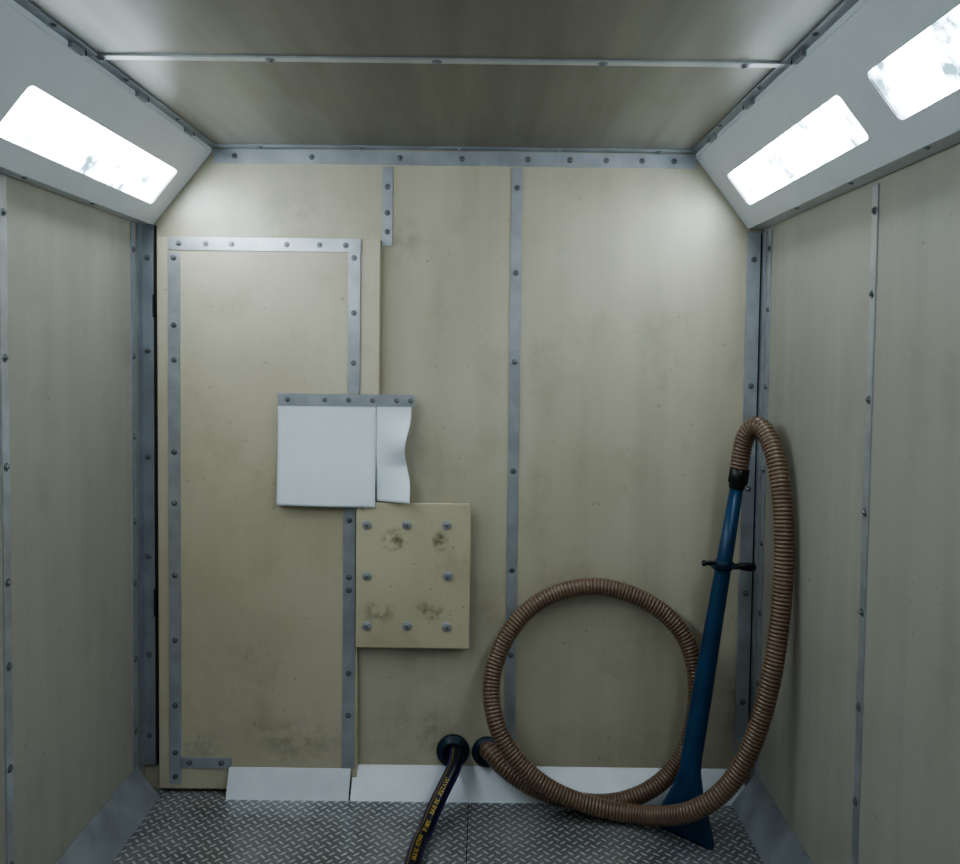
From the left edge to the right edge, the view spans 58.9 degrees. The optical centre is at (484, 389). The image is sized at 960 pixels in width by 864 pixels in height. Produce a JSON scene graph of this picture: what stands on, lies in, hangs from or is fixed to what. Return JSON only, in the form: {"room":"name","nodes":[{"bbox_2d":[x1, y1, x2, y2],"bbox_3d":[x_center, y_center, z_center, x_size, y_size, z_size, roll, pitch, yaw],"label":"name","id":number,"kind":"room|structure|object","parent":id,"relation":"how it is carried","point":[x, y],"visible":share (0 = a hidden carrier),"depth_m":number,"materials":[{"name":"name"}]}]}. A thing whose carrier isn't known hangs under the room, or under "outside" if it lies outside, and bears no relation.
{"room":"sandblasting booth","nodes":[
{"label":"sandblasting booth","id":0,"kind":"room"},
{"bbox_2d":[0,173,144,863],"bbox_3d":[-1.275,0.391,0.944,0.080,2.325,4.250,1,3,0],"label":"wall","id":1,"kind":"structure","parent":0,"point":[68,260],"depth_m":2.51,"materials":[{"name":"fibreglass-reinforced plastic"}]},
{"bbox_2d":[0,173,14,863],"bbox_3d":[-1.230,0.432,2.192,0.011,1.955,0.032,1,3,0],"label":"trim","id":2,"kind":"structure","parent":1,"relation":"attached to","point":[4,364],"depth_m":2.19,"materials":[{"name":"metal"}]},
{"bbox_2d":[54,767,159,863],"bbox_3d":[-1.206,1.497,0.954,0.085,0.116,4.175,1,3,0],"label":"baseboard","id":3,"kind":"structure","parent":1,"relation":"attached to","point":[104,837],"depth_m":2.76,"materials":[{"name":"metal"}]},
{"bbox_2d":[130,221,137,769],"bbox_3d":[-1.229,0.398,2.986,0.011,1.955,0.032,1,3,0],"label":"trim","id":4,"kind":"structure","parent":1,"relation":"attached to","point":[132,224],"depth_m":2.98,"materials":[{"name":"metal"}]},
{"bbox_2d":[0,0,214,224],"bbox_3d":[-1.083,-0.627,0.895,0.278,0.283,4.256,1,2,0],"label":"ceiling light","id":5,"kind":"object","parent":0,"point":[74,126],"depth_m":2.26,"materials":[{"name":"white metal"}]},
{"bbox_2d":[29,0,842,148],"bbox_3d":[-0.113,-0.796,0.891,2.375,0.080,4.410,1,3,0],"label":"ceiling","id":6,"kind":"structure","parent":0,"point":[228,102],"depth_m":2.13,"materials":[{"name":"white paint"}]},
{"bbox_2d":[87,54,790,68],"bbox_3d":[-0.111,-0.802,2.085,1.722,0.013,0.028,1,3,0],"label":"trim","id":7,"kind":"structure","parent":6,"relation":"attached to","point":[101,57],"depth_m":2.08,"materials":[{"name":"metal"}]},
{"bbox_2d":[112,787,762,863],"bbox_3d":[-0.142,1.607,0.996,2.375,0.080,4.410,1,3,0],"label":"floor","id":8,"kind":"structure","parent":0,"point":[184,826],"depth_m":2.83,"materials":[{"name":"metal"}]},
{"bbox_2d":[404,734,468,863],"bbox_3d":[-0.506,1.449,1.107,0.244,0.212,4.106,1,3,9],"label":"hose","id":9,"kind":"object","parent":8,"relation":"on","point":[452,751],"visible":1,"depth_m":2.90,"materials":[{"name":"black rubber"}]},
{"bbox_2d":[466,803,468,863],"bbox_3d":[-0.060,1.569,0.954,0.003,0.001,4.170,1,3,0],"label":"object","id":10,"kind":"structure","parent":8,"relation":"attached to","point":[468,803],"depth_m":2.84,"materials":[{"name":"black"}]},
{"bbox_2d":[472,416,793,849],"bbox_3d":[0.482,0.788,2.935,1.086,1.413,0.356,2,3,20],"label":"hose","id":11,"kind":"object","parent":8,"relation":"on","point":[684,812],"visible":1,"depth_m":2.85,"materials":[{"name":"brown ribbed plastic"},{"name":"blue painted steel"},{"name":"black plastic"}]},
{"bbox_2d":[145,148,763,787],"bbox_3d":[-0.126,0.311,3.107,2.375,2.325,0.080,1,3,0],"label":"wall","id":12,"kind":"structure","parent":0,"point":[633,280],"depth_m":3.06,"materials":[{"name":"beige rubber"}]},
{"bbox_2d":[136,224,158,769],"bbox_3d":[-1.208,0.395,3.046,0.053,1.955,0.050,1,3,0],"label":"trim","id":13,"kind":"structure","parent":12,"relation":"attached to","point":[146,235],"depth_m":3.05,"materials":[{"name":"metal"}]},
{"bbox_2d":[157,237,358,790],"bbox_3d":[-0.813,0.460,3.058,0.716,1.991,0.029,1,3,0],"label":"leaf","id":14,"kind":"object","parent":12,"relation":"attached to","point":[262,580],"visible":0.74,"depth_m":3.04,"materials":[{"name":"rubber"}]},
{"bbox_2d":[168,252,181,783],"bbox_3d":[-1.110,0.473,3.039,0.043,1.916,0.011,1,3,0],"label":"metal trim strip","id":15,"kind":"object","parent":14,"relation":"attached to","point":[174,373],"visible":1,"depth_m":3.04,"materials":[{"name":"metal"}]},
{"bbox_2d":[181,757,231,768],"bbox_3d":[-1.010,1.354,3.077,0.185,0.041,0.011,1,3,0],"label":"strap","id":16,"kind":"object","parent":14,"relation":"attached to","point":[186,762],"visible":1,"depth_m":3.08,"materials":[{"name":"metal"}]},
{"bbox_2d":[168,237,360,251],"bbox_3d":[-0.778,-0.511,2.996,0.681,0.046,0.011,1,3,0],"label":"strap","id":17,"kind":"object","parent":14,"relation":"attached to","point":[174,243],"visible":1,"depth_m":3.00,"materials":[{"name":"metal"}]},
{"bbox_2d":[276,393,414,507],"bbox_3d":[-0.494,0.219,3.002,0.487,0.402,0.050,1,3,0],"label":"flap","id":18,"kind":"object","parent":14,"relation":"attached to","point":[332,448],"visible":1,"depth_m":3.02,"materials":[{"name":"plastic"}]},
{"bbox_2d":[342,507,355,768],"bbox_3d":[-0.490,0.896,3.057,0.043,0.957,0.011,1,3,0],"label":"strap","id":19,"kind":"object","parent":14,"relation":"attached to","point":[349,513],"visible":0.98,"depth_m":3.06,"materials":[{"name":"metal"}]},
{"bbox_2d":[347,252,359,392],"bbox_3d":[-0.464,-0.235,3.007,0.042,0.498,0.011,1,3,0],"label":"strap","id":20,"kind":"object","parent":14,"relation":"attached to","point":[353,386],"visible":1,"depth_m":3.01,"materials":[{"name":"metal"}]},
{"bbox_2d":[359,239,380,501],"bbox_3d":[-0.412,-0.053,3.036,0.071,0.955,0.027,1,3,0],"label":"strip","id":21,"kind":"object","parent":12,"relation":"attached to","point":[370,254],"visible":0.64,"depth_m":3.02,"materials":[{"name":"fibreglass-reinforced plastic"}]},
{"bbox_2d":[382,167,392,245],"bbox_3d":[-0.347,-0.650,3.019,0.036,0.279,0.011,1,3,0],"label":"trim","id":22,"kind":"structure","parent":12,"relation":"attached to","point":[387,188],"depth_m":3.02,"materials":[{"name":"metal"}]},
{"bbox_2d":[356,502,470,648],"bbox_3d":[-0.257,0.666,3.049,0.407,0.523,0.064,1,3,0],"label":"access panel","id":23,"kind":"object","parent":12,"relation":"attached to","point":[413,559],"visible":1,"depth_m":3.03,"materials":[{"name":"fibreglass-reinforced plastic"},{"name":"aluminium"},{"name":"zinc"}]},
{"bbox_2d":[208,144,698,153],"bbox_3d":[-0.111,-0.842,2.989,1.722,0.011,0.046,1,3,0],"label":"trim","id":24,"kind":"structure","parent":12,"relation":"attached to","point":[260,146],"depth_m":2.98,"materials":[{"name":"metal"}]},
{"bbox_2d":[214,149,695,168],"bbox_3d":[-0.107,-0.817,3.012,1.711,0.049,0.011,1,3,0],"label":"trim","id":25,"kind":"structure","parent":12,"relation":"attached to","point":[252,156],"depth_m":3.01,"materials":[{"name":"metal"}]},
{"bbox_2d":[226,764,744,805],"bbox_3d":[0.007,1.429,3.076,1.868,0.096,0.078,1,3,0],"label":"baseboard","id":26,"kind":"structure","parent":12,"relation":"attached to","point":[382,783],"depth_m":3.07,"materials":[{"name":"white metal"}]},
{"bbox_2d":[505,168,522,740],"bbox_3d":[0.102,0.301,3.061,0.038,2.175,0.011,1,3,0],"label":"trim","id":27,"kind":"structure","parent":12,"relation":"attached to","point":[517,173],"depth_m":3.06,"materials":[{"name":"metal"}]},
{"bbox_2d":[734,231,767,776],"bbox_3d":[0.951,0.422,3.046,0.058,1.955,0.050,1,3,0],"label":"trim","id":28,"kind":"structure","parent":12,"relation":"attached to","point":[757,243],"depth_m":3.05,"materials":[{"name":"metal"}]},
{"bbox_2d":[692,0,959,228],"bbox_3d":[0.855,-0.609,0.895,0.275,0.271,4.256,1,2,0],"label":"ceiling light","id":29,"kind":"object","parent":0,"point":[872,92],"depth_m":1.98,"materials":[{"name":"white metal"}]},
{"bbox_2d":[749,143,959,863],"bbox_3d":[1.020,0.419,0.944,0.080,2.325,4.250,1,3,0],"label":"wall","id":30,"kind":"structure","parent":0,"point":[910,791],"depth_m":2.13,"materials":[{"name":"rubber"}]},
{"bbox_2d":[754,229,772,777],"bbox_3d":[0.974,0.425,2.986,0.011,1.955,0.032,1,3,0],"label":"trim","id":31,"kind":"structure","parent":30,"relation":"attached to","point":[770,240],"depth_m":2.98,"materials":[{"name":"metal"}]},
{"bbox_2d":[731,774,812,863],"bbox_3d":[0.924,1.523,0.954,0.085,0.116,4.175,1,3,0],"label":"baseboard","id":32,"kind":"structure","parent":30,"relation":"attached to","point":[770,834],"depth_m":2.79,"materials":[{"name":"metal"}]},
{"bbox_2d":[851,183,879,863],"bbox_3d":[0.974,0.459,2.192,0.011,1.955,0.032,1,3,0],"label":"trim","id":33,"kind":"structure","parent":30,"relation":"attached to","point":[876,188],"depth_m":2.18,"materials":[{"name":"metal"}]}
]}

